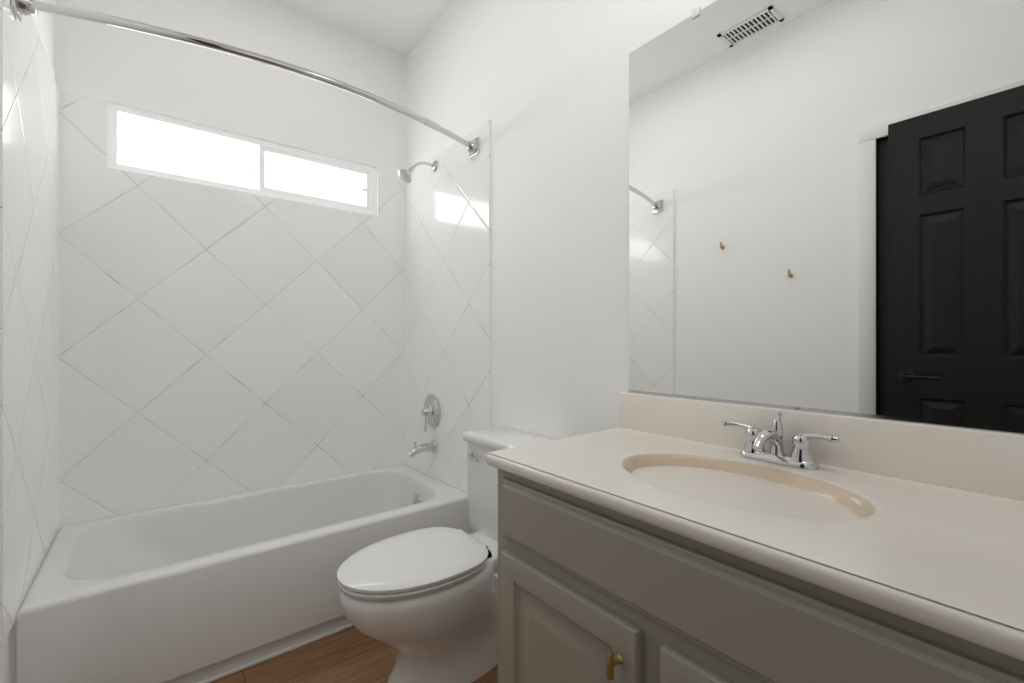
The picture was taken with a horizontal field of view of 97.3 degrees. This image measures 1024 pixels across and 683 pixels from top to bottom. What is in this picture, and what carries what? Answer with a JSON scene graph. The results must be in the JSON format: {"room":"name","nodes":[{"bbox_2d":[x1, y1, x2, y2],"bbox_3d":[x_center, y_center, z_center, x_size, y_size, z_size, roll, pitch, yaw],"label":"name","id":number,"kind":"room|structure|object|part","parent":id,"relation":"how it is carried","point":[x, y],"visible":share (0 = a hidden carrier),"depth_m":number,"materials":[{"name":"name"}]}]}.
{"room":"bathroom","nodes":[
{"label":"bathroom","id":0,"kind":"room"},
{"bbox_2d":[0,0,55,682],"bbox_3d":[-1.276,-0.301,1.014,0.120,2.900,1.965,0,0,-39],"label":"wall","id":1,"kind":"structure","parent":0,"point":[45,23],"depth_m":1.53,"materials":[{"name":"white paint"}]},
{"bbox_2d":[0,0,58,646],"bbox_3d":[-1.556,-0.126,1.470,0.012,1.780,0.878,0,0,-39],"label":"tile","id":2,"kind":"structure","parent":1,"relation":"attached to","point":[29,309],"depth_m":1.34,"materials":[{"name":"white tile"}]},
{"bbox_2d":[11,0,478,157],"bbox_3d":[-0.728,-0.926,1.644,1.500,0.076,0.190,0,0,-39],"label":"curtain rod","id":3,"kind":"object","parent":2,"relation":"attached to","point":[20,8],"visible":0.98,"depth_m":1.41,"materials":[{"name":"silver metal"}]},
{"bbox_2d":[56,0,405,215],"bbox_3d":[-1.331,-1.244,2.304,1.644,1.015,0.120,0,0,-39],"label":"wall","id":4,"kind":"structure","parent":0,"point":[184,81],"depth_m":2.24,"materials":[{"name":"white paint"}]},
{"bbox_2d":[59,90,106,166],"bbox_3d":[-1.778,-0.876,1.863,0.155,0.280,0.012,0,0,-39],"label":"wall tiles","id":5,"kind":"structure","parent":4,"relation":"attached to","point":[82,129],"depth_m":1.86,"materials":[{"name":"white tile"}]},
{"bbox_2d":[377,169,404,220],"bbox_3d":[-0.719,-0.876,2.708,0.184,0.280,0.012,0,0,-39],"label":"wall tiles","id":6,"kind":"structure","parent":4,"relation":"attached to","point":[391,195],"depth_m":2.69,"materials":[{"name":"white tile"}]},
{"bbox_2d":[210,626,497,682],"bbox_3d":[-0.411,1.189,1.247,1.764,0.080,2.920,0,0,-39],"label":"floor","id":7,"kind":"structure","parent":0,"point":[353,654],"depth_m":1.60,"materials":[{"name":"brown wood"}]},
{"bbox_2d":[16,464,472,682],"bbox_3d":[-1.005,0.945,1.992,1.496,0.408,0.746,0,0,-39],"label":"bathtub","id":8,"kind":"object","parent":7,"relation":"on","point":[195,592],"visible":0.75,"depth_m":1.64,"materials":[{"name":"white ceramic"}]},
{"bbox_2d":[197,623,352,682],"bbox_3d":[-0.782,1.143,1.712,1.496,0.012,0.014,0,0,-39],"label":"baseboard","id":9,"kind":"structure","parent":8,"relation":"attached to","point":[265,658],"depth_m":1.64,"materials":[{"name":"white wood"}]},
{"bbox_2d":[337,426,555,682],"bbox_3d":[-0.225,0.760,1.607,0.768,0.777,0.428,0,0,-39],"label":"toilet","id":10,"kind":"object","parent":7,"relation":"on","point":[423,603],"visible":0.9,"depth_m":1.47,"materials":[{"name":"white ceramic"}]},
{"bbox_3d":[-0.332,0.738,1.521,0.492,0.048,0.382,0,0,-39],"label":"seat","id":11,"kind":"part","parent":10,"relation":"part of","materials":[{"name":"white plastic"}]},
{"bbox_3d":[-0.157,0.461,1.809,0.022,0.029,0.084,0,0,-39],"label":"lever","id":12,"kind":"part","parent":10,"relation":"part of","materials":[{"name":"silver metal"}]},
{"bbox_2d":[486,392,1023,682],"bbox_3d":[0.465,0.657,0.900,0.581,0.984,1.039,0,0,-39],"label":"bathroom vanity","id":13,"kind":"object","parent":7,"relation":"on","point":[657,539],"visible":0.98,"depth_m":0.79,"materials":[{"name":"beige paint"}]},
{"bbox_2d":[721,411,839,469],"bbox_3d":[0.585,0.221,1.024,0.139,0.116,0.252,0,0,-39],"label":"faucet","id":14,"kind":"object","parent":13,"relation":"on","point":[800,456],"visible":1,"depth_m":1.02,"materials":[{"name":"silver metal"}]},
{"bbox_2d":[274,0,455,55],"bbox_3d":[-0.411,-1.791,1.247,1.764,0.080,2.920,0,0,-39],"label":"ceiling","id":15,"kind":"structure","parent":0,"point":[402,27],"depth_m":2.43,"materials":[{"name":"white paint"}]},
{"bbox_2d":[406,0,716,575],"bbox_3d":[0.232,-0.301,1.760,0.120,2.900,2.920,0,0,-39],"label":"wall","id":16,"kind":"structure","parent":0,"point":[542,86],"depth_m":1.76,"materials":[{"name":"white paint"}]},
{"bbox_2d":[405,120,490,493],"bbox_3d":[-0.374,-0.126,2.413,0.012,1.780,0.878,0,0,-39],"label":"tile","id":17,"kind":"structure","parent":16,"relation":"attached to","point":[448,283],"depth_m":2.34,"materials":[{"name":"white tile"}]},
{"bbox_2d":[398,161,437,182],"bbox_3d":[-0.502,-0.910,2.396,0.210,0.153,0.080,0,0,-39],"label":"shower head","id":18,"kind":"object","parent":17,"relation":"attached to","point":[405,175],"visible":1,"depth_m":2.37},
{"bbox_2d":[407,440,436,457],"bbox_3d":[-0.489,0.576,2.419,0.161,0.084,0.072,0,0,-39],"label":"tub spout","id":19,"kind":"object","parent":17,"relation":"attached to","point":[431,446],"visible":1,"depth_m":2.41,"materials":[{"name":"silver metal"}]},
{"bbox_2d":[421,394,440,431],"bbox_3d":[-0.466,0.388,2.463,0.070,0.201,0.192,0,0,-39],"label":"tub valve","id":20,"kind":"object","parent":17,"relation":"attached to","point":[431,412],"visible":1,"depth_m":2.44,"materials":[{"name":"silver metal"}]},
{"bbox_2d":[494,574,497,595],"bbox_3d":[0.098,1.104,1.821,0.012,0.090,0.888,0,0,-39],"label":"baseboard","id":21,"kind":"structure","parent":16,"relation":"attached to","point":[496,582],"depth_m":2.02,"materials":[{"name":"white"}]},
{"bbox_2d":[629,0,1023,433],"bbox_3d":[0.695,-0.393,1.074,0.010,1.117,1.004,0,0,-39],"label":"mirror","id":22,"kind":"object","parent":16,"relation":"attached to","point":[826,206],"visible":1,"depth_m":1.02,"materials":[{"name":"clear glass"}]},
{"bbox_3d":[-1.331,0.206,2.304,1.644,1.885,0.120,0,0,-39],"label":"wall","id":23,"kind":"structure","parent":0,"visible":0},
{"bbox_2d":[59,159,404,529],"bbox_3d":[-1.243,0.014,2.290,1.524,1.500,0.012,0,0,-39],"label":"wall tiles","id":24,"kind":"structure","parent":23,"relation":"attached to","point":[215,342],"depth_m":2.14,"materials":[{"name":"white tile"}]},
{"bbox_2d":[107,101,375,215],"bbox_3d":[-1.294,-0.881,2.330,1.285,0.390,0.096,0,0,-39],"label":"window","id":25,"kind":"structure","parent":23,"relation":"in","point":[146,146],"depth_m":2.26,"materials":[{"name":"white glass"}]}
]}

